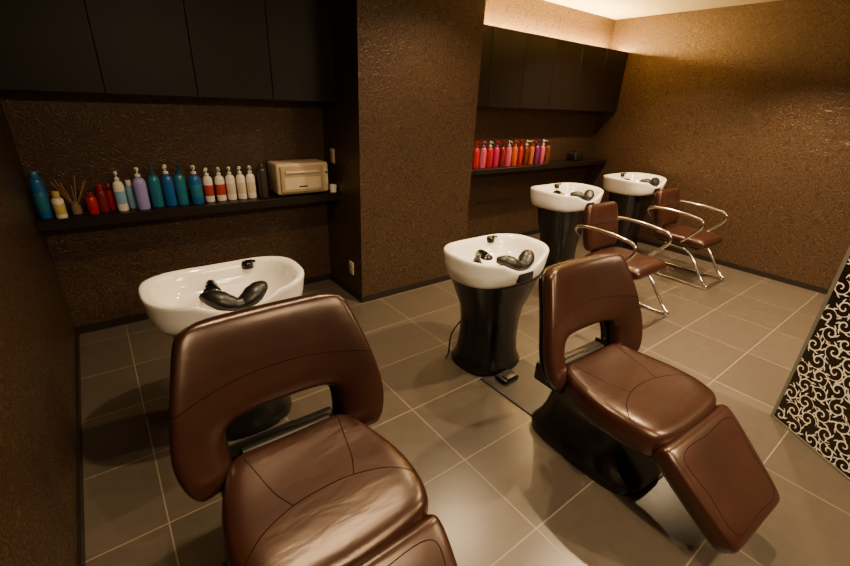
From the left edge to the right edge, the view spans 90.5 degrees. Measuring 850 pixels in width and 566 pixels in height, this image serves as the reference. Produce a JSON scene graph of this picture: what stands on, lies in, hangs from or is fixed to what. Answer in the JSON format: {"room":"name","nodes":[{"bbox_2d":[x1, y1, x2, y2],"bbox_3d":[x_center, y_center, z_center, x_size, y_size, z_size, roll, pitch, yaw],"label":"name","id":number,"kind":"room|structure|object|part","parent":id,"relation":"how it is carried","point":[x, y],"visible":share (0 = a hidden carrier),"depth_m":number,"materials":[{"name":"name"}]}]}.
{"room":"salon","nodes":[
{"label":"salon","id":0,"kind":"room"},
{"bbox_2d":[0,100,76,565],"bbox_3d":[-0.643,0.166,0.276,0.100,2.620,5.860,-15,29,-35],"label":"wall","id":1,"kind":"structure","parent":0,"point":[38,484],"depth_m":1.55,"materials":[{"name":"paint"}]},
{"bbox_2d":[75,327,85,565],"bbox_3d":[-0.653,1.330,0.818,0.012,0.055,5.860,-15,29,-35],"label":"baseboard","id":2,"kind":"structure","parent":1,"relation":"attached to","point":[81,560],"depth_m":1.88,"materials":[{"name":"black"}]},
{"bbox_2d":[0,0,615,326],"bbox_3d":[-0.058,-1.475,4.121,6.080,2.620,0.100,-15,29,-35],"label":"wall","id":3,"kind":"structure","parent":0,"point":[60,136],"depth_m":3.10,"materials":[{"name":"paper"}]},
{"bbox_2d":[0,0,335,101],"bbox_3d":[-1.503,-1.566,2.620,1.914,0.743,0.260,-15,29,-35],"label":"upper cabinet","id":4,"kind":"object","parent":3,"relation":"attached to","point":[239,49],"depth_m":2.51,"materials":[{"name":"black wood"}]},
{"bbox_2d":[34,189,339,231],"bbox_3d":[-1.547,-0.565,3.051,1.914,0.060,0.270,-15,29,-35],"label":"wall shelf","id":5,"kind":"object","parent":3,"relation":"attached to","point":[85,219],"depth_m":2.83,"materials":[{"name":"black wood"}]},
{"bbox_2d":[28,171,53,218],"bbox_3d":[-2.225,-0.509,2.433,0.065,0.270,0.065,-15,29,-35],"label":"spray can","id":6,"kind":"object","parent":5,"relation":"on","point":[37,186],"visible":1,"depth_m":2.42,"materials":[{"name":"blue"}]},
{"bbox_2d":[51,191,67,218],"bbox_3d":[-2.153,-0.461,2.474,0.057,0.155,0.057,-15,29,-35],"label":"lotion bottle","id":7,"kind":"object","parent":5,"relation":"on","point":[58,204],"visible":1,"depth_m":2.46,"materials":[{"name":"beige plastic"}]},
{"bbox_2d":[50,176,85,214],"bbox_3d":[-2.130,-0.525,2.544,0.170,0.218,0.101,-15,29,-35],"label":"reed diffuser","id":8,"kind":"object","parent":5,"relation":"on","point":[76,208],"visible":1,"depth_m":2.55,"materials":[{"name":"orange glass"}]},
{"bbox_2d":[85,192,99,213],"bbox_3d":[-2.049,-0.492,2.589,0.056,0.130,0.056,-15,29,-35],"label":"bottle","id":9,"kind":"object","parent":5,"relation":"on","point":[91,201],"visible":1,"depth_m":2.57,"materials":[{"name":"red plastic"}]},
{"bbox_2d":[95,184,109,211],"bbox_3d":[-2.022,-0.532,2.634,0.052,0.170,0.052,-15,29,-35],"label":"bottle","id":10,"kind":"object","parent":5,"relation":"on","point":[101,196],"visible":1,"depth_m":2.62,"materials":[{"name":"red plastic"}]},
{"bbox_2d":[105,183,117,209],"bbox_3d":[-2.008,-0.554,2.691,0.048,0.165,0.048,-15,29,-35],"label":"bottle","id":11,"kind":"object","parent":5,"relation":"on","point":[109,192],"visible":0.91,"depth_m":2.68,"materials":[{"name":"red plastic"}]},
{"bbox_2d":[112,171,128,210],"bbox_3d":[-1.925,-0.579,2.658,0.065,0.245,0.057,9,24,15],"label":"pump bottle","id":12,"kind":"object","parent":5,"relation":"on","point":[118,187],"visible":1,"depth_m":2.65,"materials":[{"name":"beige plastic"}]},
{"bbox_2d":[124,180,137,208],"bbox_3d":[-1.916,-0.580,2.741,0.052,0.180,0.052,-15,29,-35],"label":"lotion bottle","id":13,"kind":"object","parent":5,"relation":"on","point":[129,190],"visible":0.94,"depth_m":2.73,"materials":[{"name":"blue plastic"}]},
{"bbox_2d":[132,167,150,209],"bbox_3d":[-1.835,-0.607,2.707,0.069,0.265,0.079,2,23,-1],"label":"pump bottle","id":14,"kind":"object","parent":5,"relation":"on","point":[139,184],"visible":1,"depth_m":2.70,"materials":[{"name":"purple plastic"}]},
{"bbox_2d":[147,165,163,206],"bbox_3d":[-1.787,-0.637,2.774,0.066,0.270,0.075,5,24,5],"label":"pump bottle","id":15,"kind":"object","parent":5,"relation":"on","point":[154,186],"visible":1,"depth_m":2.77,"materials":[{"name":"teal plastic"}]},
{"bbox_2d":[161,164,176,205],"bbox_3d":[-1.726,-0.653,2.818,0.066,0.270,0.075,8,24,12],"label":"pump bottle","id":16,"kind":"object","parent":5,"relation":"on","point":[166,180],"visible":1,"depth_m":2.81,"materials":[{"name":"blue plastic"}]},
{"bbox_2d":[174,164,188,204],"bbox_3d":[-1.664,-0.668,2.860,0.066,0.270,0.075,-1,24,-9],"label":"pump bottle","id":17,"kind":"object","parent":5,"relation":"on","point":[179,179],"visible":1,"depth_m":2.86,"materials":[{"name":"teal plastic"}]},
{"bbox_2d":[188,165,203,203],"bbox_3d":[-1.583,-0.675,2.897,0.072,0.260,0.082,2,23,-2],"label":"pump bottle","id":18,"kind":"object","parent":5,"relation":"on","point":[195,185],"visible":1,"depth_m":2.89,"materials":[{"name":"blue plastic"}]},
{"bbox_2d":[202,168,214,201],"bbox_3d":[-1.531,-0.693,2.974,0.069,0.235,0.061,22,30,37],"label":"pump bottle","id":19,"kind":"object","parent":5,"relation":"on","point":[208,188],"visible":1,"depth_m":2.97,"materials":[{"name":"beige plastic"}]},
{"bbox_2d":[214,167,226,200],"bbox_3d":[-1.473,-0.708,3.017,0.061,0.235,0.069,1,24,-4],"label":"pump bottle","id":20,"kind":"object","parent":5,"relation":"on","point":[219,180],"visible":1,"depth_m":3.01,"materials":[{"name":"beige plastic"}]},
{"bbox_2d":[225,167,236,199],"bbox_3d":[-1.410,-0.725,3.061,0.069,0.235,0.061,13,25,22],"label":"pump bottle","id":21,"kind":"object","parent":5,"relation":"on","point":[229,179],"visible":1,"depth_m":3.05,"materials":[{"name":"beige plastic"}]},
{"bbox_2d":[236,166,246,198],"bbox_3d":[-1.354,-0.739,3.100,0.069,0.235,0.061,22,30,37],"label":"pump bottle","id":22,"kind":"object","parent":5,"relation":"on","point":[240,179],"visible":1,"depth_m":3.09,"materials":[{"name":"beige plastic"}]},
{"bbox_2d":[246,166,256,197],"bbox_3d":[-1.302,-0.753,3.139,0.061,0.235,0.069,1,23,-3],"label":"pump bottle","id":23,"kind":"object","parent":5,"relation":"on","point":[250,179],"visible":1,"depth_m":3.13,"materials":[{"name":"beige plastic"}]},
{"bbox_2d":[256,164,268,197],"bbox_3d":[-1.226,-0.770,3.173,0.068,0.245,0.068,-15,29,-35],"label":"aerosol can","id":24,"kind":"object","parent":5,"relation":"on","point":[261,171],"visible":1,"depth_m":3.15,"materials":[{"name":"grey metal"}]},
{"bbox_2d":[267,159,328,196],"bbox_3d":[-1.005,-0.844,3.364,0.420,0.248,0.251,-15,29,-35],"label":"towel warmer","id":25,"kind":"object","parent":5,"relation":"on","point":[286,177],"visible":1,"depth_m":3.27,"materials":[{"name":"beige plastic"}]},
{"bbox_2d":[329,184,335,192],"bbox_3d":[-0.761,-0.783,3.486,0.058,0.060,0.058,-15,29,-35],"label":"paper cup","id":26,"kind":"object","parent":5,"relation":"on","point":[332,186],"visible":1,"depth_m":3.47,"materials":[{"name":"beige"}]},
{"bbox_2d":[77,273,330,333],"bbox_3d":[-1.654,0.133,3.469,1.902,0.055,0.012,-15,29,-35],"label":"baseboard","id":27,"kind":"structure","parent":3,"relation":"attached to","point":[83,329],"depth_m":3.07,"materials":[{"name":"black wood"}]},
{"bbox_2d":[518,229,539,235],"bbox_3d":[1.139,-0.600,5.459,2.820,0.055,0.012,-15,29,-35],"label":"baseboard","id":28,"kind":"structure","parent":3,"relation":"attached to","point":[532,232],"depth_m":5.65,"materials":[{"name":"black"}]},
{"bbox_2d":[471,158,606,175],"bbox_3d":[1.256,-1.392,5.003,2.820,0.050,0.270,-15,29,-35],"label":"wall shelf","id":29,"kind":"object","parent":3,"relation":"attached to","point":[562,163],"depth_m":4.93,"materials":[{"name":"black wood"}]},
{"bbox_2d":[472,141,480,168],"bbox_3d":[0.542,-1.335,4.390,0.077,0.270,0.068,11,25,18],"label":"shampoo bottle","id":30,"kind":"object","parent":29,"relation":"on","point":[476,152],"visible":1,"depth_m":4.38,"materials":[{"name":"red plastic"}]},
{"bbox_2d":[479,141,486,167],"bbox_3d":[0.611,-1.354,4.442,0.068,0.270,0.077,10,24,16],"label":"shampoo bottle","id":31,"kind":"object","parent":29,"relation":"on","point":[482,159],"visible":1,"depth_m":4.44,"materials":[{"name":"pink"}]},
{"bbox_2d":[485,141,492,167],"bbox_3d":[0.697,-1.375,4.500,0.077,0.270,0.068,18,28,32],"label":"shampoo bottle","id":32,"kind":"object","parent":29,"relation":"on","point":[489,155],"visible":1,"depth_m":4.49,"materials":[{"name":"red plastic"}]},
{"bbox_2d":[492,141,500,166],"bbox_3d":[0.776,-1.396,4.557,0.077,0.270,0.068,11,25,18],"label":"shampoo bottle","id":33,"kind":"object","parent":29,"relation":"on","point":[495,159],"visible":0.99,"depth_m":4.54,"materials":[{"name":"pink plastic"}]},
{"bbox_2d":[498,141,507,166],"bbox_3d":[0.855,-1.418,4.615,0.077,0.270,0.068,3,23,1],"label":"shampoo bottle","id":34,"kind":"object","parent":29,"relation":"on","point":[502,149],"visible":1,"depth_m":4.60,"materials":[{"name":"red plastic"}]},
{"bbox_2d":[504,140,511,165],"bbox_3d":[0.932,-1.437,4.667,0.077,0.270,0.068,17,27,30],"label":"shampoo bottle","id":35,"kind":"object","parent":29,"relation":"on","point":[508,152],"visible":0.98,"depth_m":4.66,"materials":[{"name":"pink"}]},
{"bbox_2d":[510,140,518,165],"bbox_3d":[1.010,-1.457,4.723,0.077,0.270,0.068,15,26,26],"label":"shampoo bottle","id":36,"kind":"object","parent":29,"relation":"on","point":[514,149],"visible":0.99,"depth_m":4.71,"materials":[{"name":"orange plastic"}]},
{"bbox_2d":[516,140,525,164],"bbox_3d":[1.089,-1.479,4.781,0.077,0.270,0.068,7,24,10],"label":"shampoo bottle","id":37,"kind":"object","parent":29,"relation":"on","point":[520,149],"visible":1,"depth_m":4.77,"materials":[{"name":"red plastic"}]},
{"bbox_2d":[522,140,531,164],"bbox_3d":[1.167,-1.500,4.838,0.077,0.270,0.068,1,23,-4],"label":"shampoo bottle","id":38,"kind":"object","parent":29,"relation":"on","point":[526,148],"visible":1,"depth_m":4.82,"materials":[{"name":"brown plastic"}]},
{"bbox_2d":[527,140,536,163],"bbox_3d":[1.245,-1.520,4.892,0.077,0.270,0.068,8,24,12],"label":"shampoo bottle","id":39,"kind":"object","parent":29,"relation":"on","point":[532,148],"visible":0.99,"depth_m":4.88,"materials":[{"name":"orange plastic"}]},
{"bbox_2d":[533,140,541,163],"bbox_3d":[1.316,-1.538,4.942,0.068,0.270,0.077,4,23,2],"label":"shampoo bottle","id":40,"kind":"object","parent":29,"relation":"on","point":[537,148],"visible":0.98,"depth_m":4.93,"materials":[{"name":"purple plastic"}]},
{"bbox_2d":[538,140,546,163],"bbox_3d":[1.397,-1.559,4.998,0.068,0.270,0.077,-8,25,-22],"label":"shampoo bottle","id":41,"kind":"object","parent":29,"relation":"on","point":[542,148],"visible":1,"depth_m":4.99,"materials":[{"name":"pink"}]},
{"bbox_2d":[543,140,551,162],"bbox_3d":[1.470,-1.579,5.054,0.068,0.270,0.077,10,25,17],"label":"shampoo bottle","id":42,"kind":"object","parent":29,"relation":"on","point":[548,147],"visible":0.98,"depth_m":5.04,"materials":[{"name":"brown plastic"}]},
{"bbox_2d":[566,150,583,160],"bbox_3d":[1.950,-1.661,5.463,0.180,0.135,0.140,-15,29,-35],"label":"tissue box","id":43,"kind":"object","parent":29,"relation":"on","point":[575,155],"visible":1,"depth_m":5.42,"materials":[{"name":"black plastic"}]},
{"bbox_2d":[477,24,627,111],"bbox_3d":[1.295,-2.282,4.622,2.820,0.683,0.260,-15,29,-35],"label":"upper cabinet","id":44,"kind":"object","parent":3,"relation":"attached to","point":[519,69],"depth_m":4.46,"materials":[{"name":"black wood"}]},
{"bbox_2d":[322,0,485,295],"bbox_3d":[-0.205,-1.259,3.608,1.146,2.620,0.610,-15,29,-35],"label":"wall","id":45,"kind":"structure","parent":0,"point":[399,127],"depth_m":3.33,"materials":[{"name":"brown paint"}]},
{"bbox_2d":[330,148,334,163],"bbox_3d":[-0.760,-1.041,3.448,0.011,0.115,0.070,-15,29,-35],"label":"wall outlet","id":46,"kind":"object","parent":45,"relation":"attached to","point":[332,157],"depth_m":3.44,"materials":[{"name":"white plastic"}]},
{"bbox_2d":[330,274,361,301],"bbox_3d":[-0.718,0.039,3.786,0.012,0.055,0.598,-15,29,-35],"label":"baseboard","id":47,"kind":"structure","parent":45,"relation":"attached to","point":[333,278],"depth_m":3.76,"materials":[{"name":"black"}]},
{"bbox_2d":[349,260,353,274],"bbox_3d":[-0.630,-0.130,3.600,0.011,0.115,0.070,-15,29,-35],"label":"wall outlet","id":48,"kind":"object","parent":45,"relation":"attached to","point":[351,265],"depth_m":3.59,"materials":[{"name":"white plastic"}]},
{"bbox_2d":[361,275,450,302],"bbox_3d":[-0.073,0.022,3.894,1.170,0.055,0.012,-15,29,-35],"label":"baseboard","id":49,"kind":"structure","parent":45,"relation":"attached to","point":[405,288],"depth_m":3.80,"materials":[{"name":"black"}]},
{"bbox_2d":[80,231,849,565],"bbox_3d":[1.680,0.788,2.514,6.080,0.100,6.060,-15,29,-35],"label":"floor","id":50,"kind":"structure","parent":0,"point":[501,495],"depth_m":2.14,"materials":[{"name":"tile"}]},
{"bbox_2d":[138,256,303,440],"bbox_3d":[-0.957,0.330,2.148,0.704,0.804,0.486,-15,29,-35],"label":"basin","id":51,"kind":"object","parent":50,"relation":"on","point":[172,301],"visible":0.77,"depth_m":2.06,"materials":[{"name":"white ceramic"}]},
{"bbox_3d":[-0.945,0.050,2.029,0.704,0.178,0.480,-15,29,-35],"label":"bowl","id":52,"kind":"part","parent":51,"relation":"part of","materials":[{"name":"white ceramic"}]},
{"bbox_3d":[-0.939,-0.106,2.235,0.069,0.047,0.065,-15,29,-35],"label":"mixer knob","id":53,"kind":"part","parent":51,"relation":"part of","materials":[{"name":"black plastic"}]},
{"bbox_2d":[229,419,294,445],"bbox_3d":[-0.543,0.950,1.764,0.400,0.008,1.050,-15,29,-35],"label":"floor plate","id":54,"kind":"object","parent":50,"relation":"on","point":[293,419],"visible":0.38,"depth_m":2.15,"materials":[{"name":"black metal"}]},
{"bbox_2d":[169,293,457,565],"bbox_3d":[-0.302,0.656,1.300,0.725,0.938,1.054,-15,29,-35],"label":"chair","id":55,"kind":"object","parent":50,"relation":"on","point":[322,487],"visible":1,"depth_m":1.33,"materials":[{"name":"brown leather"}]},
{"bbox_3d":[-0.509,0.344,1.476,0.725,0.524,0.285,-15,29,-35],"label":"backrest","id":56,"kind":"part","parent":55,"relation":"part of","materials":[{"name":"brown leather"}]},
{"bbox_3d":[-0.327,0.687,1.346,0.594,0.153,0.530,-15,29,-35],"label":"seat","id":57,"kind":"part","parent":55,"relation":"part of","materials":[{"name":"brown leather"}]},
{"bbox_2d":[444,233,548,376],"bbox_3d":[0.427,0.140,2.730,0.686,0.809,0.499,-15,29,-35],"label":"basin","id":58,"kind":"object","parent":50,"relation":"on","point":[493,276],"visible":1,"depth_m":2.60,"materials":[{"name":"white ceramic"}]},
{"bbox_2d":[446,320,460,357],"bbox_3d":[0.173,0.359,2.814,0.074,0.327,0.160,-3,24,-14],"label":"power cable","id":59,"kind":"object","parent":58,"relation":"attached to","point":[449,349],"visible":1,"depth_m":2.74,"materials":[{"name":"black rubber"}]},
{"bbox_3d":[0.442,-0.300,2.820,0.069,0.047,0.065,-15,29,-35],"label":"mixer knob","id":60,"kind":"part","parent":58,"relation":"part of","materials":[{"name":"black plastic"}]},
{"bbox_3d":[0.438,-0.143,2.610,0.686,0.178,0.493,-15,29,-35],"label":"bowl","id":61,"kind":"part","parent":58,"relation":"part of","materials":[{"name":"white ceramic"}]},
{"bbox_2d":[530,183,603,268],"bbox_3d":[1.375,-0.533,4.289,0.745,0.884,0.562,-15,29,-35],"label":"basin","id":62,"kind":"object","parent":50,"relation":"on","point":[560,206],"visible":0.91,"depth_m":4.07,"materials":[{"name":"white ceramic"}]},
{"bbox_3d":[1.389,-0.850,4.153,0.745,0.178,0.557,-15,29,-35],"label":"bowl","id":63,"kind":"part","parent":62,"relation":"part of","materials":[{"name":"white ceramic"}]},
{"bbox_2d":[481,359,662,495],"bbox_3d":[0.825,0.742,2.393,0.400,0.008,1.050,-15,29,-35],"label":"floor plate","id":64,"kind":"object","parent":50,"relation":"on","point":[526,392],"visible":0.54,"depth_m":2.57,"materials":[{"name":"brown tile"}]},
{"bbox_2d":[495,369,518,383],"bbox_3d":[0.519,0.586,2.660,0.130,0.038,0.090,-15,29,-35],"label":"switch","id":65,"kind":"object","parent":64,"relation":"on","point":[508,375],"visible":1,"depth_m":2.63,"materials":[{"name":"black rubber"}]},
{"bbox_2d":[574,201,672,328],"bbox_3d":[1.688,-0.184,3.555,0.600,0.857,0.751,-15,29,-35],"label":"armchair","id":66,"kind":"object","parent":50,"relation":"on","point":[600,220],"visible":0.8,"depth_m":3.56,"materials":[{"name":"brown leather"}]},
{"bbox_3d":[1.521,-0.501,3.673,0.472,0.384,0.162,-15,29,-35],"label":"backrest","id":67,"kind":"part","parent":66,"relation":"part of","materials":[{"name":"brown leather"}]},
{"bbox_3d":[1.687,-0.183,3.557,0.496,0.100,0.497,-15,29,-35],"label":"seat","id":68,"kind":"part","parent":66,"relation":"part of","materials":[{"name":"brown leather"}]},
{"bbox_2d":[601,172,666,251],"bbox_3d":[2.434,-0.840,5.085,0.766,0.904,0.578,-15,29,-35],"label":"basin","id":69,"kind":"object","parent":50,"relation":"on","point":[633,193],"visible":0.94,"depth_m":4.85,"materials":[{"name":"white ceramic"}]},
{"bbox_3d":[2.448,-1.166,4.946,0.766,0.178,0.573,-15,29,-35],"label":"bowl","id":70,"kind":"part","parent":69,"relation":"part of","materials":[{"name":"white ceramic"}]},
{"bbox_2d":[532,253,779,553],"bbox_3d":[0.981,0.469,1.869,0.725,0.938,1.054,-13,28,-32],"label":"chair","id":71,"kind":"object","parent":50,"relation":"on","point":[623,416],"visible":1,"depth_m":1.85,"materials":[{"name":"brown leather"}]},
{"bbox_3d":[0.788,0.153,2.054,0.725,0.524,0.285,-13,28,-32],"label":"backrest","id":72,"kind":"part","parent":71,"relation":"part of","materials":[{"name":"brown leather"}]},
{"bbox_3d":[0.957,0.500,1.916,0.594,0.153,0.530,-13,28,-32],"label":"seat","id":73,"kind":"part","parent":71,"relation":"part of","materials":[{"name":"brown leather"}]},
{"bbox_2d":[647,188,727,289],"bbox_3d":[2.735,-0.489,4.370,0.600,0.857,0.751,-15,29,-35],"label":"armchair","id":74,"kind":"object","parent":50,"relation":"on","point":[666,207],"visible":0.96,"depth_m":4.34,"materials":[{"name":"brown leather"}]},
{"bbox_3d":[2.568,-0.806,4.488,0.472,0.384,0.162,-15,29,-35],"label":"backrest","id":75,"kind":"part","parent":74,"relation":"part of","materials":[{"name":"brown leather"}]},
{"bbox_3d":[2.734,-0.487,4.372,0.496,0.100,0.497,-15,29,-35],"label":"seat","id":76,"kind":"part","parent":74,"relation":"part of","materials":[{"name":"brown leather"}]},
{"bbox_2d":[770,246,849,480],"bbox_3d":[2.095,0.349,1.736,0.021,1.360,1.000,0,24,-5],"label":"panel","id":77,"kind":"object","parent":50,"relation":"on","point":[831,298],"visible":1,"depth_m":2.15,"materials":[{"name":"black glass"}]},
{"bbox_2d":[778,259,849,472],"bbox_3d":[2.094,0.374,1.736,0.013,1.285,0.975,0,24,-5],"label":"scroll pattern","id":78,"kind":"object","parent":77,"relation":"attached to","point":[836,383],"visible":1,"depth_m":2.14,"materials":[{"name":"beige"}]},
{"bbox_2d":[545,0,777,19],"bbox_3d":[1.797,-1.705,1.432,6.080,0.100,6.060,-15,29,-35],"label":"ceiling","id":79,"kind":"structure","parent":0,"point":[613,9],"depth_m":4.48,"materials":[{"name":"beige paint"}]},
{"bbox_2d":[584,0,849,288],"bbox_3d":[4.120,-1.083,3.669,0.100,2.620,5.860,-15,29,-35],"label":"wall","id":80,"kind":"structure","parent":0,"point":[743,110],"depth_m":4.43,"materials":[{"name":"paint"}]},
{"bbox_2d":[637,238,828,294],"bbox_3d":[4.024,0.106,4.143,0.012,0.055,5.848,-15,29,-35],"label":"baseboard","id":81,"kind":"structure","parent":80,"relation":"attached to","point":[651,243],"depth_m":4.68,"materials":[{"name":"black wood"}]}
]}

